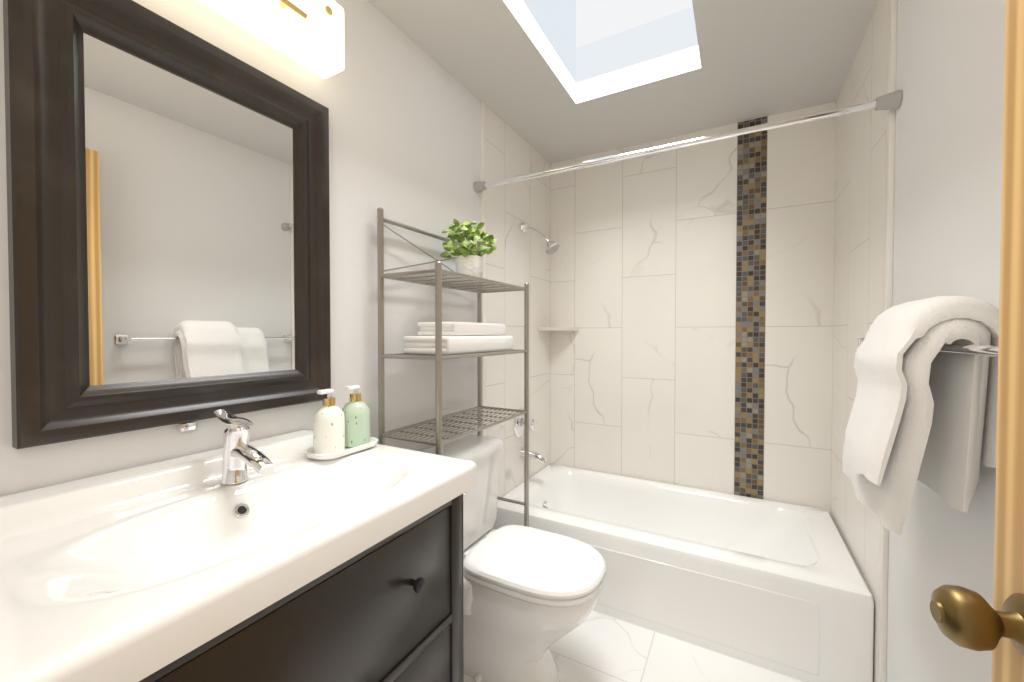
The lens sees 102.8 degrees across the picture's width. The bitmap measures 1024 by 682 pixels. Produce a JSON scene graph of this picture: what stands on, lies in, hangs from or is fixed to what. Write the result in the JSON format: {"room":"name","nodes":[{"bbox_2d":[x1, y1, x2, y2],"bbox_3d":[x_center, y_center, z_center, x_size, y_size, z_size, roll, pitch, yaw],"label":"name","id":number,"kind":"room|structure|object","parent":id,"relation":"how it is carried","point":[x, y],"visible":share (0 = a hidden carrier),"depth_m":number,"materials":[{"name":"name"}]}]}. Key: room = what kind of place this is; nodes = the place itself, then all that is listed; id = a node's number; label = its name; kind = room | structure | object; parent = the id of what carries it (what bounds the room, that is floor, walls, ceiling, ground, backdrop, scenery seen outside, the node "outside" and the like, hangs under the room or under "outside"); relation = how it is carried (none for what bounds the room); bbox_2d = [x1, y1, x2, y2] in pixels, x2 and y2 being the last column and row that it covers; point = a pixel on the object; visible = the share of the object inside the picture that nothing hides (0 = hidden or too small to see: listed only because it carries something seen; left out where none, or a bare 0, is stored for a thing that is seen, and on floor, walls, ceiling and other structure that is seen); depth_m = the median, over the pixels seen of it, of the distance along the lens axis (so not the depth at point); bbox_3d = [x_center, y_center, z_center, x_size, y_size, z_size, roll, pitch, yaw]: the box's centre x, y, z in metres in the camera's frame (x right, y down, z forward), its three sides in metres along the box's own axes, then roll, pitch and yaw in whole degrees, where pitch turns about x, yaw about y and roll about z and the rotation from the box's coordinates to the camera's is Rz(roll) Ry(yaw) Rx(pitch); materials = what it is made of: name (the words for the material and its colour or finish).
{"room":"bathroom","nodes":[
{"label":"bathroom","id":0,"kind":"room"},
{"bbox_2d":[0,0,479,496],"bbox_3d":[-0.428,0.023,1.636,0.120,2.360,2.820,1,1,29],"label":"wall","id":1,"kind":"structure","parent":0,"point":[404,127],"depth_m":1.39,"materials":[{"name":"white paint"}]},
{"bbox_2d":[3,0,330,448],"bbox_3d":[-0.706,-0.255,0.965,0.036,0.870,0.615,1,1,29],"label":"mirror","id":2,"kind":"object","parent":1,"relation":"attached to","point":[168,214],"visible":0.94,"depth_m":0.87,"materials":[{"name":"brown wood"}]},
{"bbox_2d":[178,421,195,431],"bbox_3d":[-0.740,0.195,0.932,0.015,0.018,0.030,1,1,29],"label":"mirror clip","id":3,"kind":"object","parent":1,"relation":"attached to","point":[186,426],"visible":0.96,"depth_m":0.93,"materials":[{"name":"silver metal"}]},
{"bbox_2d":[197,0,344,78],"bbox_3d":[-0.648,-0.860,0.951,0.141,0.180,0.555,1,1,29],"label":"wall lamp","id":4,"kind":"object","parent":1,"relation":"attached to","point":[308,34],"visible":1,"depth_m":1.06,"materials":[{"name":"white glass"}]},
{"bbox_2d":[480,101,485,435],"bbox_3d":[-0.142,0.017,2.015,0.014,2.360,0.030,1,1,29],"label":"trim","id":5,"kind":"structure","parent":1,"relation":"attached to","point":[483,158],"depth_m":2.00,"materials":[{"name":"white paint"}]},
{"bbox_2d":[486,105,550,496],"bbox_3d":[0.058,-0.167,2.378,0.010,2.005,0.805,1,1,29],"label":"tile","id":6,"kind":"structure","parent":1,"relation":"attached to","point":[518,257],"depth_m":2.31,"materials":[{"name":"white tile"}]},
{"bbox_2d":[513,408,536,437],"bbox_3d":[0.091,0.471,2.340,0.097,0.170,0.170,1,1,29],"label":"shower valve","id":7,"kind":"object","parent":6,"relation":"attached to","point":[518,425],"visible":0.58,"depth_m":2.32,"materials":[{"name":"silver metal"}]},
{"bbox_2d":[520,449,546,463],"bbox_3d":[0.127,0.663,2.358,0.145,0.065,0.060,1,1,29],"label":"tub spout","id":8,"kind":"object","parent":6,"relation":"attached to","point":[537,456],"visible":0.88,"depth_m":2.33,"materials":[{"name":"silver metal"}]},
{"bbox_2d":[521,223,558,254],"bbox_3d":[0.158,-0.584,2.319,0.231,0.197,0.086,1,1,29],"label":"shower head","id":9,"kind":"object","parent":6,"relation":"attached to","point":[552,247],"visible":1,"depth_m":2.29},
{"bbox_2d":[538,327,578,330],"bbox_3d":[0.296,-0.077,2.593,0.200,0.022,0.200,1,1,29],"label":"corner shelf","id":10,"kind":"object","parent":6,"relation":"attached to","point":[558,328],"visible":0.97,"depth_m":2.57,"materials":[{"name":"beige ceramic"}]},
{"bbox_2d":[473,90,901,192],"bbox_3d":[0.495,-0.731,1.593,1.520,0.052,0.052,1,1,29],"label":"rail","id":11,"kind":"object","parent":1,"relation":"attached to","point":[890,101],"visible":1,"depth_m":1.46,"materials":[{"name":"silver metal"}]},
{"bbox_2d":[368,0,878,163],"bbox_3d":[0.292,-1.199,1.218,1.764,0.100,2.820,1,1,29],"label":"ceiling","id":12,"kind":"structure","parent":0,"point":[744,60],"depth_m":1.77,"materials":[{"name":"white paint"}]},
{"bbox_2d":[522,0,697,82],"bbox_3d":[0.271,-1.577,1.343,0.620,0.650,1.250,1,1,29],"label":"skylight","id":13,"kind":"object","parent":12,"relation":"attached to","point":[588,39],"visible":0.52,"depth_m":1.87,"materials":[{"name":"clear glass"}]},
{"bbox_2d":[464,610,806,681],"bbox_3d":[0.292,1.260,1.260,1.764,0.100,2.820,1,1,29],"label":"floor","id":14,"kind":"structure","parent":0,"point":[596,646],"depth_m":1.55,"materials":[{"name":"tile"}]},
{"bbox_2d":[0,430,476,681],"bbox_3d":[-0.517,0.741,0.810,0.523,0.954,0.845,1,1,29],"label":"bathroom vanity","id":15,"kind":"object","parent":14,"relation":"on","point":[296,565],"visible":0.9,"depth_m":0.71,"materials":[{"name":"white ceramic"}]},
{"bbox_2d":[213,409,274,484],"bbox_3d":[-0.578,0.230,0.878,0.178,0.151,0.053,1,1,29],"label":"faucet","id":16,"kind":"object","parent":15,"relation":"on","point":[240,453],"visible":1,"depth_m":0.87,"materials":[{"name":"silver metal"}]},
{"bbox_2d":[304,385,378,459],"bbox_3d":[-0.462,0.213,1.118,0.110,0.174,0.196,1,1,29],"label":"soap dispensers","id":17,"kind":"object","parent":15,"relation":"on","point":[338,432],"visible":1,"depth_m":1.07,"materials":[{"name":"white ceramic"}]},
{"bbox_2d":[377,207,528,526],"bbox_3d":[-0.192,0.372,1.615,0.275,1.663,0.636,1,1,29],"label":"rack","id":18,"kind":"object","parent":14,"relation":"on","point":[439,284],"visible":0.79,"depth_m":1.47,"materials":[{"name":"grey metal"}]},
{"bbox_2d":[403,322,512,354],"bbox_3d":[-0.192,-0.015,1.609,0.206,0.112,0.460,1,1,29],"label":"towel stack","id":19,"kind":"object","parent":18,"relation":"on","point":[463,337],"visible":1,"depth_m":1.48,"materials":[{"name":"white fabric"}]},
{"bbox_2d":[440,219,496,282],"bbox_3d":[-0.168,-0.360,1.653,0.224,0.252,0.271,1,1,29],"label":"plant","id":20,"kind":"object","parent":18,"relation":"on","point":[468,261],"visible":1,"depth_m":1.61,"materials":[{"name":"green plant"}]},
{"bbox_2d":[420,434,605,681],"bbox_3d":[-0.013,0.816,1.524,0.712,0.781,0.474,1,1,29],"label":"toilet","id":21,"kind":"object","parent":14,"relation":"on","point":[531,595],"visible":0.79,"depth_m":1.41,"materials":[{"name":"white ceramic"}]},
{"bbox_2d":[491,464,873,681],"bbox_3d":[0.726,1.014,2.052,1.507,0.365,0.758,1,1,29],"label":"bathtub","id":22,"kind":"object","parent":14,"relation":"on","point":[780,587],"visible":0.79,"depth_m":1.68,"materials":[{"name":"white ceramic"}]},
{"bbox_2d":[550,102,835,513],"bbox_3d":[0.944,0.010,2.421,1.524,2.360,0.120,1,1,29],"label":"tiled wall","id":23,"kind":"structure","parent":0,"point":[643,299],"depth_m":2.32,"materials":[{"name":"white tile"}]},
{"bbox_2d":[734,116,766,498],"bbox_3d":[1.294,0.013,2.226,0.135,2.360,0.122,1,1,29],"label":"mosaic tile strip","id":24,"kind":"object","parent":23,"relation":"attached to","point":[750,306],"depth_m":2.17,"materials":[{"name":"multicoloured tile"}]},
{"bbox_2d":[886,0,1005,681],"bbox_3d":[1.011,0.037,0.842,0.120,2.360,2.820,1,1,29],"label":"wall","id":25,"kind":"structure","parent":0,"point":[950,55],"depth_m":0.95,"materials":[{"name":"white paint"}]},
{"bbox_2d":[831,0,888,681],"bbox_3d":[1.383,0.023,1.650,0.010,2.360,0.805,1,1,29],"label":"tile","id":26,"kind":"structure","parent":25,"relation":"attached to","point":[860,200],"depth_m":1.59,"materials":[{"name":"white tile"}]},
{"bbox_2d":[878,0,896,681],"bbox_3d":[1.180,0.030,1.286,0.014,2.360,0.030,1,1,29],"label":"trim","id":27,"kind":"structure","parent":25,"relation":"attached to","point":[888,290],"depth_m":1.27,"materials":[{"name":"white paint"}]},
{"bbox_2d":[858,338,997,356],"bbox_3d":[0.927,0.011,0.902,0.086,0.048,0.883,1,1,29],"label":"towel rail","id":28,"kind":"object","parent":25,"relation":"attached to","point":[981,350],"visible":0.21,"depth_m":0.68,"materials":[{"name":"silver metal"}]},
{"bbox_2d":[843,296,998,534],"bbox_3d":[0.886,0.151,0.941,0.185,0.479,0.470,1,1,29],"label":"hanging towel","id":29,"kind":"object","parent":28,"relation":"hanging from","point":[924,410],"visible":0.96,"depth_m":0.78,"materials":[{"name":"white fabric"}]},
{"bbox_3d":[-0.361,0.051,0.057,1.524,2.360,0.120,1,1,29],"label":"wall","id":30,"kind":"structure","parent":0,"visible":0},
{"bbox_2d":[930,0,1023,681],"bbox_3d":[0.459,0.209,0.130,0.197,2.030,0.770,0,1,21],"label":"door","id":31,"kind":"structure","parent":30,"relation":"in","point":[968,618],"depth_m":0.47,"materials":[{"name":"brown wood"}]}
]}

